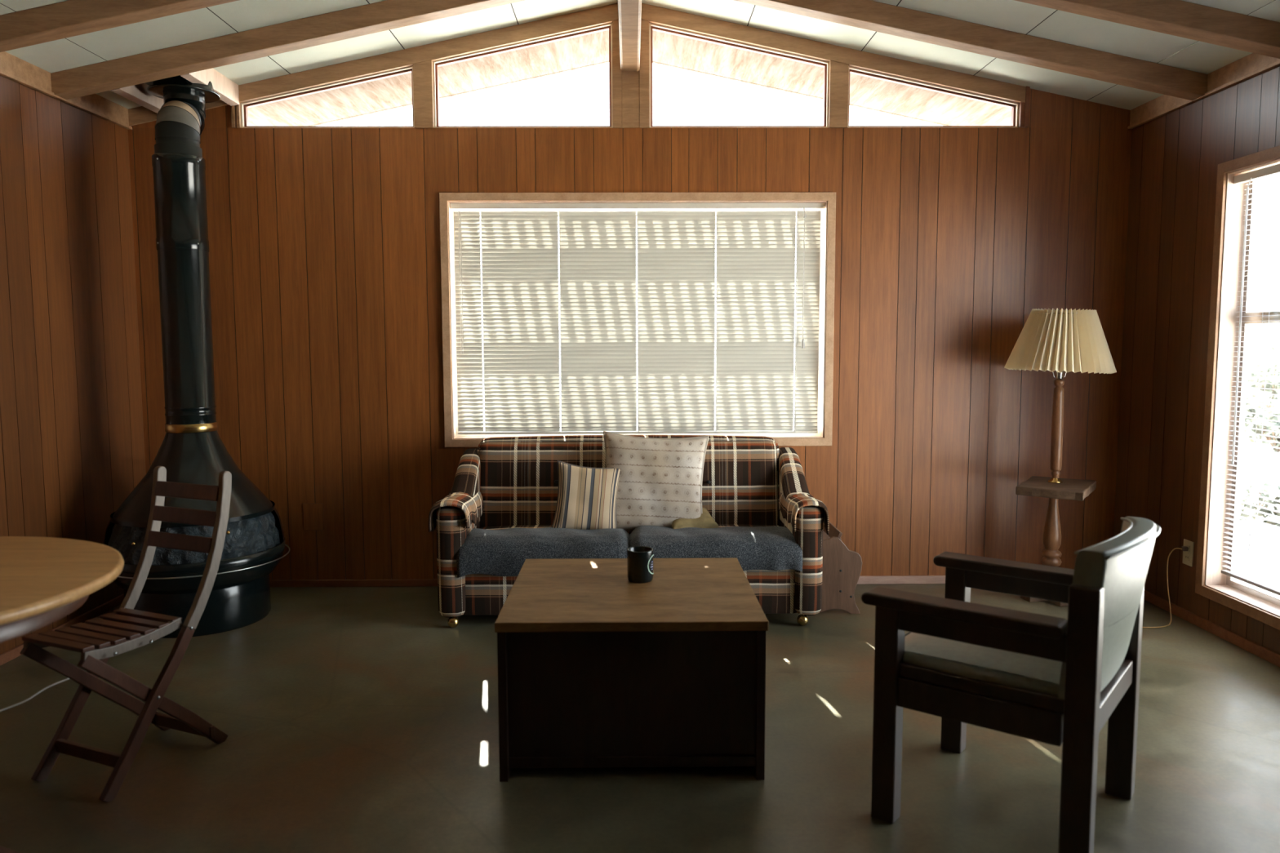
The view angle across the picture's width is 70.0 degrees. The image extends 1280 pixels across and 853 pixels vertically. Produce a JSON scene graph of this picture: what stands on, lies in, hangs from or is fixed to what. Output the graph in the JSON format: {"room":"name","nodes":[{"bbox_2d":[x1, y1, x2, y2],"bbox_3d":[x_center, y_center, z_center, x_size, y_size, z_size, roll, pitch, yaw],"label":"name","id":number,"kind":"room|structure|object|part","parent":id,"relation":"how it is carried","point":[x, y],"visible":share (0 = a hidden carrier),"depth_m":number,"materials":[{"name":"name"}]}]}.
{"room":"living room","nodes":[
{"label":"living room","id":0,"kind":"room"},
{"bbox_2d":[0,75,146,654],"bbox_3d":[-2.544,0.097,0.014,0.120,2.318,9.260,0,5,-1],"label":"wall","id":1,"kind":"structure","parent":0,"point":[72,441],"depth_m":4.01,"materials":[{"name":"brown wood"}]},
{"bbox_2d":[0,593,124,666],"bbox_3d":[-2.474,1.232,0.111,0.014,0.040,9.246,0,5,-1],"label":"baseboard","id":2,"kind":"structure","parent":1,"relation":"attached to","point":[13,653],"depth_m":4.10,"materials":[{"name":"brown wood"}]},
{"bbox_2d":[0,51,132,129],"bbox_3d":[-2.536,-1.111,-0.096,0.142,0.125,9.260,0,5,-1],"label":"trim","id":3,"kind":"structure","parent":1,"relation":"attached to","point":[13,68],"depth_m":3.89,"materials":[{"name":"brown wood"}]},
{"bbox_2d":[128,88,1131,580],"bbox_3d":[-0.035,-0.437,4.700,4.990,2.521,0.120,0,5,-1],"label":"wall","id":4,"kind":"structure","parent":0,"point":[325,252],"depth_m":4.62,"materials":[{"name":"brown wood"}]},
{"bbox_2d":[111,83,164,113],"bbox_3d":[-2.296,-1.541,4.247,0.040,0.102,0.513,0,5,-1],"label":"trim","id":5,"kind":"structure","parent":4,"relation":"attached to","point":[139,94],"depth_m":4.19,"materials":[{"name":"brown wood"}]},
{"bbox_3d":[-2.274,-1.545,4.577,0.517,0.125,0.120,0,5,-1],"label":"panel","id":6,"kind":"part","parent":4,"relation":"part of","materials":[{"name":"brown wood"}]},
{"bbox_2d":[180,67,239,106],"bbox_3d":[-1.991,-1.606,4.245,0.040,0.102,0.513,0,5,-1],"label":"trim","id":7,"kind":"structure","parent":4,"relation":"attached to","point":[228,90],"depth_m":4.28,"materials":[{"name":"brown wood"}]},
{"bbox_2d":[231,102,241,128],"bbox_3d":[-1.997,-1.545,4.559,0.037,0.128,0.102,0,5,-1],"label":"trim","id":8,"kind":"structure","parent":4,"relation":"attached to","point":[235,109],"depth_m":4.51,"materials":[{"name":"brown wood"}]},
{"bbox_2d":[240,66,414,128],"bbox_3d":[-1.548,-1.635,4.554,0.861,0.305,0.053,0,5,-1],"label":"window","id":9,"kind":"structure","parent":4,"relation":"in","point":[245,105],"depth_m":4.54,"materials":[{"name":"brown wood"}]},
{"bbox_2d":[128,3,618,125],"bbox_3d":[-1.291,-1.790,4.543,2.484,0.599,0.102,0,5,-1],"label":"beam","id":10,"kind":"structure","parent":4,"relation":"attached to","point":[603,15],"depth_m":4.49,"materials":[{"name":"brown wood"}]},
{"bbox_2d":[413,60,434,128],"bbox_3d":[-1.071,-1.647,4.559,0.094,0.326,0.100,0,5,-1],"label":"post","id":11,"kind":"object","parent":4,"relation":"attached to","point":[423,78],"visible":0.69,"depth_m":4.51,"materials":[{"name":"brown wood"}]},
{"bbox_2d":[432,22,613,128],"bbox_3d":[-0.580,-1.741,4.554,0.888,0.511,0.053,0,5,-1],"label":"window","id":12,"kind":"structure","parent":4,"relation":"in","point":[436,64],"depth_m":4.54,"materials":[{"name":"brown wood"}]},
{"bbox_2d":[269,575,945,586],"bbox_3d":[-0.031,0.803,4.744,4.990,0.042,0.016,0,5,-1],"label":"baseboard","id":13,"kind":"structure","parent":4,"relation":"attached to","point":[292,583],"depth_m":4.73,"materials":[{"name":"brown wood"}]},
{"bbox_2d":[612,20,622,128],"bbox_3d":[-0.113,-1.748,4.563,0.046,0.522,0.094,0,5,-1],"label":"post","id":14,"kind":"object","parent":4,"relation":"attached to","point":[616,71],"visible":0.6,"depth_m":4.52,"materials":[{"name":"brown wood"}]},
{"bbox_2d":[622,71,639,128],"bbox_3d":[-0.047,-1.629,4.576,0.087,0.283,0.091,0,5,-1],"label":"post","id":15,"kind":"object","parent":4,"relation":"attached to","point":[630,79],"visible":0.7,"depth_m":4.53,"materials":[{"name":"brown wood"}]},
{"bbox_2d":[439,191,835,447],"bbox_3d":[-0.009,-0.538,4.681,1.979,1.275,0.136,0,5,-1],"label":"window","id":16,"kind":"structure","parent":4,"relation":"in","point":[828,215],"depth_m":4.62,"materials":[{"name":"brown wood"}]},
{"bbox_2d":[449,202,825,434],"bbox_3d":[-0.008,-0.543,4.652,1.885,1.166,0.054,0,5,-1],"label":"window blind","id":17,"kind":"object","parent":16,"relation":"attached to","point":[755,252],"visible":1,"depth_m":4.66,"materials":[{"name":"white paint"}]},
{"bbox_3d":[-0.903,-0.728,4.609,0.012,0.720,0.002,0,5,-1],"label":"pull cord","id":18,"kind":"part","parent":17,"relation":"part of","materials":[{"name":"white fabric"}]},
{"bbox_3d":[-0.797,-0.531,4.657,0.002,1.140,0.031,0,5,-1],"label":"ladder cord","id":19,"kind":"part","parent":17,"relation":"part of","materials":[{"name":"white fabric"}]},
{"bbox_3d":[-0.405,-0.533,4.661,0.002,1.140,0.031,0,5,-1],"label":"ladder cord","id":20,"kind":"part","parent":17,"relation":"part of","materials":[{"name":"white fabric"}]},
{"bbox_3d":[-0.011,-0.534,4.665,0.002,1.140,0.031,0,5,-1],"label":"ladder cord","id":21,"kind":"part","parent":17,"relation":"part of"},
{"bbox_3d":[-0.009,0.031,4.716,1.854,0.012,0.024,0,5,-1],"label":"rail","id":22,"kind":"part","parent":17,"relation":"part of","materials":[{"name":"white paint"}]},
{"bbox_3d":[0.390,-0.536,4.669,0.002,1.140,0.031,0,5,-1],"label":"ladder cord","id":23,"kind":"part","parent":17,"relation":"part of","materials":[{"name":"white fabric"}]},
{"bbox_3d":[0.797,-0.537,4.673,0.002,1.140,0.031,0,5,-1],"label":"ladder cord","id":24,"kind":"part","parent":17,"relation":"part of","materials":[{"name":"white fabric"}]},
{"bbox_3d":[0.830,-0.748,4.624,0.018,0.704,0.018,1,5,14],"label":"tilt cord","id":25,"kind":"part","parent":17,"relation":"part of","materials":[{"name":"white fabric"}]},
{"bbox_2d":[639,19,649,128],"bbox_3d":[0.021,-1.748,4.564,0.049,0.521,0.094,0,5,-1],"label":"post","id":26,"kind":"object","parent":4,"relation":"attached to","point":[644,119],"visible":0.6,"depth_m":4.52,"materials":[{"name":"brown wood"}]},
{"bbox_2d":[648,22,829,128],"bbox_3d":[0.493,-1.744,4.564,0.894,0.509,0.053,0,5,-1],"label":"window","id":27,"kind":"structure","parent":4,"relation":"in","point":[825,64],"depth_m":4.55,"materials":[{"name":"brown wood"}]},
{"bbox_2d":[640,3,1026,102],"bbox_3d":[0.939,-1.852,4.560,1.977,0.491,0.102,0,5,-1],"label":"beam","id":28,"kind":"structure","parent":4,"relation":"attached to","point":[664,16],"depth_m":4.51,"materials":[{"name":"brown wood"}]},
{"bbox_2d":[828,60,848,128],"bbox_3d":[0.986,-1.652,4.579,0.092,0.323,0.100,0,5,-1],"label":"post","id":29,"kind":"object","parent":4,"relation":"attached to","point":[838,72],"visible":0.69,"depth_m":4.53,"materials":[{"name":"brown wood"}]},
{"bbox_2d":[847,66,1018,128],"bbox_3d":[1.462,-1.645,4.583,0.860,0.302,0.053,0,5,-1],"label":"window","id":30,"kind":"structure","parent":4,"relation":"in","point":[1014,105],"depth_m":4.57,"materials":[{"name":"brown wood"}]},
{"bbox_2d":[1017,85,1030,127],"bbox_3d":[1.911,-1.593,4.589,0.038,0.196,0.110,0,5,-1],"label":"trim","id":31,"kind":"structure","parent":4,"relation":"attached to","point":[1024,108],"depth_m":4.54,"materials":[{"name":"brown wood"}]},
{"bbox_3d":[2.192,-1.599,4.616,0.529,0.203,0.120,0,5,-1],"label":"panel","id":32,"kind":"part","parent":4,"relation":"part of","materials":[{"name":"brown wood"}]},
{"bbox_2d":[0,583,1279,852],"bbox_3d":[0.014,1.302,0.148,5.250,0.120,9.520,0,5,-1],"label":"floor","id":33,"kind":"structure","parent":0,"point":[353,719],"depth_m":2.71,"materials":[{"name":"concrete"}]},
{"bbox_2d":[0,677,69,711],"bbox_3d":[-1.605,0.711,2.373,0.216,0.072,0.018,-4,6,-34],"label":"cable","id":34,"kind":"object","parent":33,"relation":"on","point":[66,679],"visible":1,"depth_m":2.39,"materials":[{"name":"white plastic"}]},
{"bbox_2d":[0,536,124,852],"bbox_3d":[-1.681,0.708,1.986,1.012,0.740,1.012,0,5,-1],"label":"round table","id":35,"kind":"object","parent":33,"relation":"on","point":[43,580],"visible":1,"depth_m":2.03,"materials":[{"name":"brown wood"}]},
{"bbox_2d":[19,466,231,802],"bbox_3d":[-1.515,0.586,2.727,0.319,0.870,0.498,2,6,24],"label":"folding chair","id":36,"kind":"object","parent":33,"relation":"on","point":[122,630],"visible":1,"depth_m":2.71,"materials":[{"name":"brown wood"}]},
{"bbox_3d":[-1.675,0.807,2.744,0.022,0.422,0.314,2,6,24],"label":"leg","id":37,"kind":"part","parent":36,"relation":"part of","materials":[{"name":"brown wood"}]},
{"bbox_3d":[-1.660,0.599,2.700,0.018,0.051,0.309,2,6,24],"label":"seat rail","id":38,"kind":"part","parent":36,"relation":"part of","materials":[{"name":"brown wood"}]},
{"bbox_3d":[-1.632,0.803,2.780,0.020,0.429,0.462,2,6,24],"label":"leg","id":39,"kind":"part","parent":36,"relation":"part of","materials":[{"name":"brown wood"}]},
{"bbox_3d":[-1.439,0.608,2.601,0.018,0.051,0.309,2,6,24],"label":"seat rail","id":40,"kind":"part","parent":36,"relation":"part of","materials":[{"name":"brown wood"}]},
{"bbox_3d":[-1.410,0.818,2.626,0.022,0.422,0.314,2,6,24],"label":"leg","id":41,"kind":"part","parent":36,"relation":"part of","materials":[{"name":"brown wood"}]},
{"bbox_3d":[-1.411,0.812,2.681,0.020,0.429,0.462,2,6,24],"label":"leg","id":42,"kind":"part","parent":36,"relation":"part of","materials":[{"name":"brown wood"}]},
{"bbox_2d":[103,75,289,638],"bbox_3d":[-2.023,-0.366,4.089,0.790,2.500,0.790,0,5,5],"label":"stove","id":43,"kind":"object","parent":33,"relation":"on","point":[192,450],"visible":0.7,"depth_m":3.99,"materials":[{"name":"black metal"}]},
{"bbox_2d":[110,430,275,527],"bbox_3d":[-2.022,0.204,4.141,0.672,0.380,0.672,0,5,-1],"label":"hood","id":44,"kind":"object","parent":43,"relation":"attached to","point":[188,456],"depth_m":4.01,"materials":[{"name":"black metal"}]},
{"bbox_2d":[112,534,284,594],"bbox_3d":[-2.020,0.616,4.178,0.750,0.147,0.750,0,5,-1],"label":"bowl","id":45,"kind":"object","parent":43,"relation":"on","point":[241,570],"depth_m":3.90,"materials":[{"name":"black metal"}]},
{"bbox_2d":[428,435,829,627],"bbox_3d":[-0.050,0.461,4.312,1.743,0.802,0.693,0,5,-1],"label":"sofa","id":46,"kind":"object","parent":33,"relation":"on","point":[505,482],"visible":0.54,"depth_m":4.40,"materials":[{"name":"fabric"}]},
{"bbox_3d":[-0.834,0.380,4.173,0.174,0.154,0.446,0,5,-1],"label":"arm","id":47,"kind":"part","parent":46,"relation":"part of"},
{"bbox_3d":[-0.834,0.570,4.304,0.129,0.508,0.643,0,5,-1],"label":"arm","id":48,"kind":"part","parent":46,"relation":"part of","materials":[{"name":"fabric"}]},
{"bbox_2d":[479,524,630,534],"bbox_3d":[-0.423,0.552,4.246,0.782,0.146,0.511,0,5,-1],"label":"seat cushion","id":49,"kind":"object","parent":46,"relation":"on","point":[481,526],"depth_m":4.36,"materials":[{"name":"fabric"}]},
{"bbox_3d":[-0.056,0.301,4.484,1.498,0.514,0.209,0,5,-1],"label":"backrest","id":50,"kind":"part","parent":46,"relation":"part of","materials":[{"name":"fabric"}]},
{"bbox_2d":[456,525,802,577],"bbox_3d":[-0.046,0.560,4.111,1.510,0.189,0.270,0,5,-1],"label":"seat cushions","id":51,"kind":"object","parent":46,"relation":"on","point":[503,552],"visible":0.82,"depth_m":4.00,"materials":[{"name":"fabric"}]},
{"bbox_2d":[551,460,620,529],"bbox_3d":[-0.244,0.336,4.231,0.342,0.355,0.142,-1,5,-4],"label":"throw pillow","id":52,"kind":"object","parent":51,"relation":"on","point":[587,495],"visible":0.89,"depth_m":4.19,"materials":[{"name":"fabric"}]},
{"bbox_2d":[603,431,709,531],"bbox_3d":[0.065,0.273,4.307,0.524,0.497,0.193,0,5,1],"label":"throw pillow","id":53,"kind":"object","parent":46,"relation":"on","point":[660,480],"visible":0.78,"depth_m":4.24,"materials":[{"name":"fabric"}]},
{"bbox_2d":[671,507,719,528],"bbox_3d":[0.236,0.440,4.300,0.230,0.108,0.192,-1,5,-14],"label":"throw pillow","id":54,"kind":"object","parent":46,"relation":"on","point":[705,520],"visible":0.51,"depth_m":4.22,"materials":[{"name":"beige fabric"}]},
{"bbox_2d":[630,524,778,533],"bbox_3d":[0.329,0.550,4.253,0.778,0.146,0.511,0,5,-1],"label":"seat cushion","id":55,"kind":"object","parent":46,"relation":"on","point":[719,525],"depth_m":4.38,"materials":[{"name":"fabric"}]},
{"bbox_3d":[0.743,0.565,4.319,0.128,0.508,0.643,0,5,-1],"label":"arm","id":56,"kind":"part","parent":46,"relation":"part of","materials":[{"name":"fabric"}]},
{"bbox_3d":[0.744,0.378,4.191,0.158,0.146,0.441,0,5,-1],"label":"arm","id":57,"kind":"part","parent":46,"relation":"part of"},
{"bbox_2d":[494,557,768,782],"bbox_3d":[-0.026,0.750,2.980,0.772,0.468,0.770,0,5,-1],"label":"coffee table","id":58,"kind":"object","parent":33,"relation":"on","point":[597,667],"visible":0.99,"depth_m":2.63,"materials":[{"name":"brown wood"}]},
{"bbox_3d":[-0.395,0.765,2.978,0.024,0.440,0.762,0,5,-1],"label":"panel","id":59,"kind":"part","parent":58,"relation":"part of","materials":[{"name":"brown wood"}]},
{"bbox_3d":[-0.023,0.767,2.633,0.712,0.385,0.015,0,5,-1],"label":"panel","id":60,"kind":"part","parent":58,"relation":"part of","materials":[{"name":"brown wood"}]},
{"bbox_3d":[-0.023,0.968,2.644,0.712,0.030,0.018,0,5,-1],"label":"rail","id":61,"kind":"part","parent":58,"relation":"part of","materials":[{"name":"brown wood"}]},
{"bbox_2d":[626,546,653,583],"bbox_3d":[0.006,0.457,3.032,0.088,0.105,0.103,3,6,34],"label":"mug","id":62,"kind":"object","parent":58,"relation":"on","point":[640,562],"visible":1,"depth_m":2.99,"materials":[{"name":"black ceramic"}]},
{"bbox_3d":[0.342,0.762,2.985,0.024,0.440,0.762,0,5,-1],"label":"panel","id":63,"kind":"part","parent":58,"relation":"part of","materials":[{"name":"brown wood"}]},
{"bbox_2d":[819,522,862,613],"bbox_3d":[0.925,0.660,4.423,0.194,0.380,0.424,0,5,-1],"label":"magazine rack","id":64,"kind":"object","parent":33,"relation":"on","point":[842,566],"visible":0.77,"depth_m":4.21,"materials":[{"name":"brown wood"}]},
{"bbox_3d":[0.924,0.651,4.626,0.194,0.362,0.018,0,5,-1],"label":"panel","id":65,"kind":"part","parent":64,"relation":"part of","materials":[{"name":"brown wood"}]},
{"bbox_3d":[0.915,0.496,4.409,0.035,0.050,0.387,0,5,-1],"label":"rail","id":66,"kind":"part","parent":64,"relation":"part of","materials":[{"name":"brown wood"}]},
{"bbox_2d":[861,515,1160,852],"bbox_3d":[1.004,0.631,2.435,0.628,0.798,0.596,4,7,38],"label":"armchair","id":67,"kind":"object","parent":33,"relation":"on","point":[1051,680],"visible":1,"depth_m":2.24,"materials":[{"name":"brown wood"}]},
{"bbox_3d":[0.650,0.742,2.394,0.062,0.585,0.054,4,7,38],"label":"leg","id":68,"kind":"part","parent":67,"relation":"part of","materials":[{"name":"brown wood"}]},
{"bbox_3d":[0.967,0.705,2.799,0.062,0.585,0.054,4,7,38],"label":"leg","id":69,"kind":"part","parent":67,"relation":"part of","materials":[{"name":"brown wood"}]},
{"bbox_3d":[0.790,0.456,2.258,0.489,0.032,0.080,4,7,38],"label":"armrest","id":70,"kind":"part","parent":67,"relation":"part of","materials":[{"name":"brown wood"}]},
{"bbox_3d":[0.829,0.694,2.249,0.394,0.077,0.034,4,7,38],"label":"seat rail","id":71,"kind":"part","parent":67,"relation":"part of","materials":[{"name":"brown wood"}]},
{"bbox_3d":[0.835,0.639,2.244,0.404,0.033,0.024,4,7,38],"label":"seat frame","id":72,"kind":"part","parent":67,"relation":"part of","materials":[{"name":"brown wood"}]},
{"bbox_3d":[0.965,0.597,2.462,0.479,0.091,0.512,4,7,38],"label":"seat","id":73,"kind":"part","parent":67,"relation":"part of","materials":[{"name":"grey leather"}]},
{"bbox_3d":[0.830,0.500,2.230,0.409,0.060,0.040,4,7,38],"label":"arm rail","id":74,"kind":"part","parent":67,"relation":"part of","materials":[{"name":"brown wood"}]},
{"bbox_3d":[1.107,0.418,2.663,0.489,0.032,0.080,4,7,38],"label":"armrest","id":75,"kind":"part","parent":67,"relation":"part of","materials":[{"name":"brown wood"}]},
{"bbox_3d":[1.147,0.462,2.635,0.409,0.060,0.040,4,7,38],"label":"arm rail","id":76,"kind":"part","parent":67,"relation":"part of","materials":[{"name":"brown wood"}]},
{"bbox_3d":[1.015,0.710,2.105,0.066,0.700,0.054,4,7,38],"label":"leg","id":77,"kind":"part","parent":67,"relation":"part of","materials":[{"name":"brown wood"}]},
{"bbox_3d":[1.188,0.442,2.273,0.141,0.393,0.520,4,7,38],"label":"backrest","id":78,"kind":"part","parent":67,"relation":"part of","materials":[{"name":"green plastic"}]},
{"bbox_3d":[1.177,0.679,2.304,0.036,0.065,0.456,4,7,38],"label":"seat rail","id":79,"kind":"part","parent":67,"relation":"part of","materials":[{"name":"brown wood"}]},
{"bbox_3d":[1.332,0.672,2.510,0.066,0.700,0.054,4,7,38],"label":"leg","id":80,"kind":"part","parent":67,"relation":"part of","materials":[{"name":"brown wood"}]},
{"bbox_2d":[1015,475,1096,606],"bbox_3d":[1.989,0.560,4.393,0.300,0.578,0.433,3,6,34],"label":"pedestal table","id":81,"kind":"object","parent":33,"relation":"on","point":[1035,486],"visible":0.66,"depth_m":4.41,"materials":[{"name":"brown wood"}]},
{"bbox_2d":[1004,307,1116,483],"bbox_3d":[1.996,-0.145,4.364,0.487,0.831,0.488,0,5,-1],"label":"table lamp","id":82,"kind":"object","parent":81,"relation":"on","point":[1074,340],"visible":1,"depth_m":4.21,"materials":[{"name":"beige fabric"}]},
{"bbox_3d":[1.999,0.012,4.379,0.051,0.480,0.051,0,5,-1],"label":"stem","id":83,"kind":"part","parent":82,"relation":"part of","materials":[{"name":"brown wood"}]},
{"bbox_2d":[1052,370,1066,378],"bbox_3d":[1.998,-0.380,4.343,0.113,0.311,0.056,0,5,-1],"label":"socket","id":84,"kind":"object","parent":82,"relation":"attached to","point":[1058,375],"depth_m":4.34,"materials":[{"name":"silver metal"}]},
{"bbox_3d":[1.995,-0.406,4.341,0.487,0.308,0.488,0,5,-1],"label":"lamp shade","id":85,"kind":"part","parent":82,"relation":"part of","materials":[{"name":"fabric"}]},
{"bbox_2d":[1142,546,1188,628],"bbox_3d":[2.169,0.693,4.287,0.412,0.335,0.631,-2,6,-23],"label":"lamp cord","id":86,"kind":"object","parent":33,"relation":"on","point":[1183,548],"visible":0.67,"depth_m":4.11,"materials":[{"name":"plastic"}]},
{"bbox_2d":[0,0,1279,110],"bbox_3d":[0.007,-1.446,-0.106,5.250,0.652,9.510,0,5,-1],"label":"ceiling","id":87,"kind":"structure","parent":0,"point":[240,15],"depth_m":3.91,"materials":[{"name":"white paint"}]},
{"bbox_2d":[0,0,238,52],"bbox_3d":[-1.303,-1.671,3.360,2.437,0.601,0.090,0,5,-1],"label":"beam","id":88,"kind":"structure","parent":87,"relation":"attached to","point":[69,18],"depth_m":3.33,"materials":[{"name":"brown wood"}]},
{"bbox_2d":[144,80,153,85],"bbox_3d":[-2.143,-1.613,4.242,0.265,0.062,0.511,0,5,-1],"label":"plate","id":89,"kind":"object","parent":87,"relation":"attached to","point":[149,83],"visible":0.07,"depth_m":4.21,"materials":[{"name":"black metal"}]},
{"bbox_2d":[50,0,524,99],"bbox_3d":[-1.309,-1.724,3.938,2.437,0.601,0.090,0,5,-1],"label":"beam","id":90,"kind":"structure","parent":87,"relation":"attached to","point":[383,15],"depth_m":3.90,"materials":[{"name":"brown wood"}]},
{"bbox_2d":[617,0,641,71],"bbox_3d":[-0.004,-1.501,-0.109,0.094,0.340,9.255,0,5,-1],"label":"beam","id":91,"kind":"structure","parent":87,"relation":"attached to","point":[629,11],"depth_m":3.96,"materials":[{"name":"brown wood"}]},
{"bbox_2d":[734,0,1207,101],"bbox_3d":[1.233,-1.730,3.962,2.459,0.606,0.090,0,5,-1],"label":"beam","id":92,"kind":"structure","parent":87,"relation":"attached to","point":[869,15],"depth_m":3.94,"materials":[{"name":"brown wood"}]},
{"bbox_2d":[1015,0,1279,58],"bbox_3d":[1.239,-1.678,3.384,2.459,0.606,0.090,0,5,-1],"label":"beam","id":93,"kind":"structure","parent":87,"relation":"attached to","point":[1179,18],"depth_m":3.37,"materials":[{"name":"brown wood"}]},
{"bbox_2d":[1113,65,1279,654],"bbox_3d":[2.566,0.079,0.062,0.120,2.318,9.260,0,5,-1],"label":"wall","id":94,"kind":"structure","parent":0,"point":[1175,156],"depth_m":4.21,"materials":[{"name":"brown wood"}]},
{"bbox_2d":[1182,538,1194,567],"bbox_3d":[2.465,0.569,4.112,0.008,0.112,0.072,0,5,-1],"label":"wall outlet","id":95,"kind":"object","parent":94,"relation":"attached to","point":[1188,556],"visible":1,"depth_m":4.10,"materials":[{"name":"beige plastic"}]},
{"bbox_2d":[1184,553,1189,560],"bbox_3d":[2.463,0.589,4.114,0.003,0.028,0.032,0,5,-1],"label":"receptacle","id":96,"kind":"object","parent":95,"relation":"attached to","point":[1186,555],"depth_m":4.12,"materials":[{"name":"beige plastic"}]},
{"bbox_2d":[1127,53,1279,128],"bbox_3d":[2.552,-1.127,-0.047,0.142,0.120,9.260,0,5,-1],"label":"trim","id":97,"kind":"structure","parent":94,"relation":"attached to","point":[1253,64],"depth_m":3.89,"materials":[{"name":"brown wood"}]},
{"bbox_2d":[1143,590,1279,667],"bbox_3d":[2.502,1.212,0.157,0.014,0.045,9.244,0,5,-1],"label":"baseboard","id":98,"kind":"structure","parent":94,"relation":"attached to","point":[1257,650],"depth_m":3.90,"materials":[{"name":"brown wood"}]},
{"bbox_2d":[1195,145,1279,630],"bbox_3d":[2.528,-0.098,2.968,0.136,1.855,1.990,0,5,-1],"label":"window","id":99,"kind":"structure","parent":94,"relation":"in","point":[1263,606],"depth_m":3.89,"materials":[{"name":"brown wood"}]},
{"bbox_2d":[1221,163,1279,595],"bbox_3d":[2.502,-0.127,2.965,0.050,1.680,1.888,0,5,-1],"label":"window blind","id":100,"kind":"object","parent":99,"relation":"attached to","point":[1275,169],"visible":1,"depth_m":3.72,"materials":[{"name":"white paint"}]},
{"bbox_3d":[2.515,0.705,3.017,0.025,0.014,1.828,0,5,-1],"label":"rail","id":101,"kind":"part","parent":100,"relation":"part of","materials":[{"name":"white plastic"}]},
{"bbox_3d":[2.506,-0.178,3.684,0.028,1.645,0.002,0,5,-1],"label":"ladder cord","id":102,"kind":"part","parent":100,"relation":"part of","materials":[{"name":"white fabric"}]},
{"bbox_3d":[2.573,-0.098,2.969,0.030,1.757,1.892,0,5,-1],"label":"sash","id":103,"kind":"part","parent":99,"relation":"part of","materials":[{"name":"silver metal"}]},
{"label":"outside","id":104,"kind":"structure","parent":0,"visible":0},
{"bbox_2d":[482,355,1279,597],"bbox_3d":[14.759,-0.910,25.166,150.000,0.001,130.000,0,5,-1],"label":"ground","id":105,"kind":"structure","parent":104,"point":[1265,448],"depth_m":6.90,"materials":[{"name":"white"}]},
{"bbox_2d":[458,209,817,226],"bbox_3d":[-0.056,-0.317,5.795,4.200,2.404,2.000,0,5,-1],"label":"blind headrail","id":106,"kind":"object","parent":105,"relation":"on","point":[557,211],"visible":0.09,"depth_m":6.14,"materials":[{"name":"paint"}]},
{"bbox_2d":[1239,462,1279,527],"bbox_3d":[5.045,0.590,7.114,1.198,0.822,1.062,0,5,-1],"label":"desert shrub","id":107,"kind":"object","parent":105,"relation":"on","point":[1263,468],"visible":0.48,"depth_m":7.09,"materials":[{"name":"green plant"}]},
{"bbox_2d":[1244,377,1279,452],"bbox_3d":[8.127,-0.154,11.736,1.476,1.037,1.212,2,6,23],"label":"desert shrub","id":108,"kind":"object","parent":105,"relation":"on","point":[1251,389],"visible":0.57,"depth_m":11.80,"materials":[{"name":"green plant"}]},
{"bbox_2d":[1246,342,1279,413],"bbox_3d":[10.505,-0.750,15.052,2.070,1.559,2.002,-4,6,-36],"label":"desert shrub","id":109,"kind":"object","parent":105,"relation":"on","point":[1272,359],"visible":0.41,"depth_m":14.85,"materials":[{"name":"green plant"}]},
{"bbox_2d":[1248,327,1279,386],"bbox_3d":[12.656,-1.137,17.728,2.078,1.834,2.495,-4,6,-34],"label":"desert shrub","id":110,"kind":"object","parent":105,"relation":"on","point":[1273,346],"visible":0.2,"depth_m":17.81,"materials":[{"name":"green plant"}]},
{"bbox_3d":[-0.007,-1.491,0.166,6.200,0.669,10.400,0,5,-1],"label":"roof","id":111,"kind":"structure","parent":0,"visible":0},
{"bbox_2d":[248,29,608,125],"bbox_3d":[-1.603,-1.827,4.962,3.100,0.739,0.745,0,5,-1],"label":"eave","id":112,"kind":"object","parent":111,"relation":"attached to","point":[589,50],"visible":0.22,"depth_m":5.04},
{"bbox_2d":[652,30,1011,125],"bbox_3d":[1.496,-1.839,4.992,3.100,0.739,0.745,0,5,-1],"label":"eave","id":113,"kind":"object","parent":111,"relation":"attached to","point":[669,50],"visible":0.22,"depth_m":5.06}
]}

